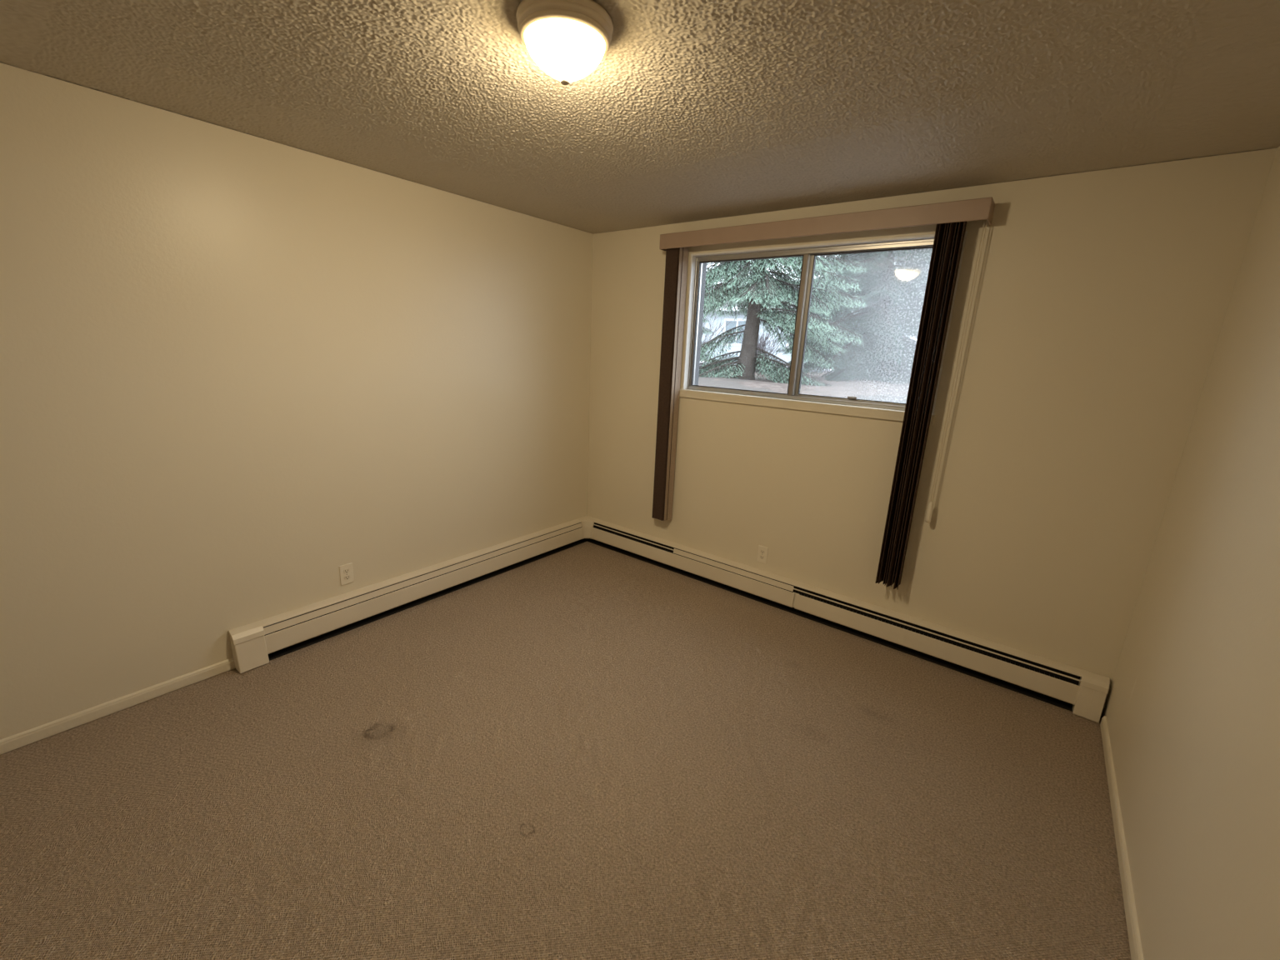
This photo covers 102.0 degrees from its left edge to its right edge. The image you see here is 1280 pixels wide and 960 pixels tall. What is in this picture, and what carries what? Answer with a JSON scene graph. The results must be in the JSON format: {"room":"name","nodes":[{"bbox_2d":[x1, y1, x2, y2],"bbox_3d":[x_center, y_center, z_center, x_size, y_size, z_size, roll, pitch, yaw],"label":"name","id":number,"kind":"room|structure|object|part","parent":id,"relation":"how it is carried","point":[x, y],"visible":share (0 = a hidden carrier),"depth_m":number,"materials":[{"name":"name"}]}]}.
{"room":"empty bedroom","nodes":[
{"label":"empty bedroom","id":0,"kind":"room"},
{"bbox_2d":[0,62,593,739],"bbox_3d":[-1.631,-0.366,2.754,0.200,2.400,4.150,13,18,36],"label":"wall","id":1,"kind":"structure","parent":0,"point":[238,370],"depth_m":2.32,"materials":[{"name":"beige paint"}]},
{"bbox_2d":[0,657,234,754],"bbox_3d":[-2.422,1.013,1.949,0.011,0.058,1.472,13,18,36],"label":"baseboard","id":2,"kind":"structure","parent":1,"relation":"attached to","point":[10,743],"depth_m":2.18,"materials":[{"name":"beige paint"}]},
{"bbox_2d":[339,562,354,585],"bbox_3d":[-1.623,0.521,2.869,0.008,0.114,0.069,13,18,36],"label":"wall outlet","id":3,"kind":"object","parent":1,"relation":"attached to","point":[346,571],"visible":1,"depth_m":2.87,"materials":[{"name":"beige plastic"}]},
{"bbox_2d":[343,568,349,573],"bbox_3d":[-1.621,0.502,2.864,0.004,0.024,0.033,13,18,36],"label":"receptacle","id":4,"kind":"object","parent":3,"relation":"attached to","point":[345,570],"depth_m":2.86,"materials":[{"name":"beige plastic"}]},
{"bbox_2d":[344,575,350,579],"bbox_3d":[-1.623,0.540,2.873,0.004,0.024,0.033,13,18,36],"label":"receptacle","id":5,"kind":"object","parent":3,"relation":"attached to","point":[346,577],"depth_m":2.87,"materials":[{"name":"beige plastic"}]},
{"bbox_2d":[228,519,587,673],"bbox_3d":[-1.188,0.617,3.420,0.083,0.206,2.450,13,18,36],"label":"baseboard heater","id":6,"kind":"object","parent":1,"relation":"attached to","point":[253,645],"visible":0.98,"depth_m":3.02,"materials":[{"name":"beige metal"}]},
{"bbox_2d":[228,620,264,644],"bbox_3d":[-1.904,0.739,2.510,0.067,0.056,0.125,13,18,36],"label":"hood","id":7,"kind":"object","parent":6,"relation":"attached to","point":[254,632],"depth_m":2.50,"materials":[{"name":"beige metal"}]},
{"bbox_2d":[0,538,1131,959],"bbox_3d":[-0.344,1.192,1.941,3.762,0.100,4.350,13,18,36],"label":"floor","id":8,"kind":"structure","parent":0,"point":[587,750],"depth_m":1.86,"materials":[{"name":"brown carpet"}]},
{"bbox_2d":[0,0,1279,234],"bbox_3d":[-0.232,-1.236,1.321,3.762,0.122,4.350,13,18,36],"label":"ceiling","id":9,"kind":"structure","parent":0,"point":[692,110],"depth_m":1.65,"materials":[{"name":"white paint"}]},
{"bbox_2d":[515,0,613,85],"bbox_3d":[-0.194,-1.107,1.344,0.245,0.140,0.245,13,18,36],"label":"ceiling lamp","id":10,"kind":"object","parent":9,"relation":"attached to","point":[567,39],"visible":1,"depth_m":1.27,"materials":[{"name":"white glass"}]},
{"bbox_3d":[-0.195,-1.089,1.348,0.207,0.086,0.207,13,18,36],"label":"lamp shade","id":11,"kind":"part","parent":10,"relation":"part of","materials":[{"name":"white glass"}]},
{"bbox_2d":[587,148,1276,715],"bbox_3d":[0.985,-0.368,3.233,3.362,2.400,0.200,13,18,36],"label":"wall","id":12,"kind":"structure","parent":0,"point":[1101,299],"depth_m":2.51,"materials":[{"name":"beige paint"}]},
{"bbox_2d":[756,545,768,563],"bbox_3d":[0.809,0.492,3.426,0.069,0.114,0.008,13,18,36],"label":"wall outlet","id":13,"kind":"object","parent":12,"relation":"attached to","point":[762,551],"visible":1,"depth_m":3.42,"materials":[{"name":"beige plastic"}]},
{"bbox_2d":[679,389,934,424],"bbox_3d":[0.915,-0.462,3.160,1.574,0.052,0.066,13,18,36],"label":"trim","id":14,"kind":"structure","parent":12,"relation":"attached to","point":[857,411],"depth_m":3.09,"materials":[{"name":"beige paint"}]},
{"bbox_2d":[651,196,994,589],"bbox_3d":[0.839,-0.493,3.106,1.810,1.934,0.132,13,18,36],"label":"vertical blind","id":15,"kind":"object","parent":12,"relation":"attached to","point":[951,218],"visible":1,"depth_m":2.73,"materials":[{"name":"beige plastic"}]},
{"bbox_3d":[1.553,-0.546,2.547,0.005,1.390,0.008,4,14,4],"label":"cord","id":16,"kind":"part","parent":15,"relation":"part of","materials":[{"name":"white plastic"}]},
{"bbox_3d":[1.561,-0.544,2.542,0.005,1.390,0.009,-2,15,-17],"label":"cord","id":17,"kind":"part","parent":15,"relation":"part of","materials":[{"name":"white plastic"}]},
{"bbox_2d":[682,231,967,414],"bbox_3d":[1.004,-0.909,3.138,1.558,0.915,0.260,13,18,36],"label":"window","id":18,"kind":"structure","parent":12,"relation":"in","point":[698,262],"depth_m":3.10,"materials":[{"name":"white paint"}]},
{"bbox_3d":[0.640,-0.589,3.420,0.707,0.014,0.022,13,18,36],"label":"rail","id":19,"kind":"part","parent":18,"relation":"part of","materials":[{"name":"metal"}]},
{"bbox_3d":[0.677,-1.379,3.218,0.707,0.014,0.022,13,18,36],"label":"rail","id":20,"kind":"part","parent":18,"relation":"part of","materials":[{"name":"metal"}]},
{"bbox_3d":[1.269,-0.453,2.995,0.732,0.018,0.022,13,18,36],"label":"rail","id":21,"kind":"part","parent":18,"relation":"part of","materials":[{"name":"metal"}]},
{"bbox_3d":[1.305,-1.243,2.794,0.732,0.012,0.022,13,18,36],"label":"rail","id":22,"kind":"part","parent":18,"relation":"part of","materials":[{"name":"metal"}]},
{"bbox_3d":[1.287,-0.850,2.894,0.732,0.801,0.001,13,18,36],"label":"pane","id":23,"kind":"part","parent":18,"relation":"part of","materials":[{"name":"clear glass"}]},
{"bbox_2d":[577,515,1109,723],"bbox_3d":[0.832,0.719,3.384,3.349,0.206,0.122,13,18,36],"label":"baseboard heater","id":24,"kind":"object","parent":12,"relation":"attached to","point":[1082,692],"visible":1,"depth_m":2.99,"materials":[{"name":"beige metal"}]},
{"bbox_3d":[0.288,0.601,3.792,1.737,0.101,0.016,13,18,36],"label":"panel","id":25,"kind":"part","parent":24,"relation":"part of","materials":[{"name":"beige metal"}]},
{"bbox_3d":[0.984,0.763,3.284,0.040,0.101,0.016,13,18,36],"label":"splice plate","id":26,"kind":"part","parent":24,"relation":"part of","materials":[{"name":"beige paint"}]},
{"bbox_3d":[1.534,0.895,2.865,1.396,0.101,0.016,13,18,36],"label":"panel","id":27,"kind":"part","parent":24,"relation":"part of","materials":[{"name":"beige metal"}]},
{"bbox_2d":[1101,145,1279,959],"bbox_3d":[1.177,0.297,0.665,0.200,2.400,4.150,13,18,36],"label":"wall","id":28,"kind":"structure","parent":0,"point":[1192,708],"depth_m":1.46,"materials":[{"name":"beige paint"}]},
{"bbox_2d":[1100,715,1144,959],"bbox_3d":[0.951,1.435,0.902,0.011,0.058,3.855,13,18,36],"label":"baseboard","id":29,"kind":"structure","parent":28,"relation":"attached to","point":[1136,950],"depth_m":1.72,"materials":[{"name":"beige paint"}]},
{"label":"outside","id":30,"kind":"structure","parent":0,"visible":0},
{"bbox_2d":[698,359,909,403],"bbox_3d":[8.779,-4.751,22.003,40.000,0.103,39.800,13,18,36],"label":"ground","id":31,"kind":"structure","parent":30,"point":[866,389],"depth_m":7.30,"materials":[{"name":"snow"}]},
{"bbox_2d":[700,290,712,362],"bbox_3d":[0.572,-7.054,14.571,3.735,7.500,3.254,0,15,-11],"label":"spruce tree","id":32,"kind":"object","parent":31,"relation":"on","point":[707,291],"visible":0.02,"depth_m":15.64,"materials":[{"name":"green plant"}]},
{"bbox_2d":[700,311,729,363],"bbox_3d":[1.199,-3.370,12.089,2.080,1.624,2.022,13,18,36],"label":"bare shrub","id":33,"kind":"object","parent":31,"relation":"on","point":[710,322],"visible":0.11,"depth_m":12.15,"materials":[{"name":"grey plant"}]},
{"bbox_2d":[735,325,793,372],"bbox_3d":[3.102,-3.380,12.772,1.546,1.475,1.456,3,14,3],"label":"bare shrub","id":34,"kind":"object","parent":31,"relation":"on","point":[762,346],"visible":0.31,"depth_m":12.72,"materials":[{"name":"grey plant"}]},
{"bbox_2d":[699,255,866,385],"bbox_3d":[1.967,-4.822,8.076,3.551,7.486,2.982,8,15,19],"label":"spruce tree","id":35,"kind":"object","parent":31,"relation":"on","point":[762,291],"visible":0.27,"depth_m":8.39,"materials":[{"name":"green plant"}]},
{"bbox_2d":[701,278,921,366],"bbox_3d":[6.835,-8.383,27.786,13.800,4.200,7.240,13,18,36],"label":"house","id":36,"kind":"structure","parent":31,"relation":"on","point":[739,322],"depth_m":25.78,"materials":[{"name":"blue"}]},
{"bbox_3d":[4.514,-7.389,25.903,0.580,1.060,0.012,13,18,36],"label":"pane","id":37,"kind":"part","parent":36,"relation":"part of","materials":[{"name":"glass"}]},
{"bbox_3d":[5.051,-7.263,25.504,0.580,1.060,0.012,13,18,36],"label":"pane","id":38,"kind":"part","parent":36,"relation":"part of","materials":[{"name":"glass"}]},
{"bbox_2d":[772,253,891,369],"bbox_3d":[7.109,-7.925,17.474,4.067,8.665,3.700,11,17,30],"label":"spruce tree","id":39,"kind":"object","parent":31,"relation":"on","point":[835,318],"visible":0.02,"depth_m":17.73,"materials":[{"name":"green plant"}]},
{"bbox_2d":[786,248,932,384],"bbox_3d":[5.300,-5.395,10.178,3.930,8.118,3.751,4,14,4],"label":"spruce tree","id":40,"kind":"object","parent":31,"relation":"on","point":[867,361],"visible":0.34,"depth_m":10.24,"materials":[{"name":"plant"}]},
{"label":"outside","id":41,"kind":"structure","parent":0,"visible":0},
{"bbox_2d":[700,361,910,378],"bbox_3d":[4.083,-3.446,16.106,40.000,0.170,2.300,13,18,36],"label":"path","id":42,"kind":"structure","parent":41,"point":[700,362],"depth_m":15.01,"materials":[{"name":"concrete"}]}
]}

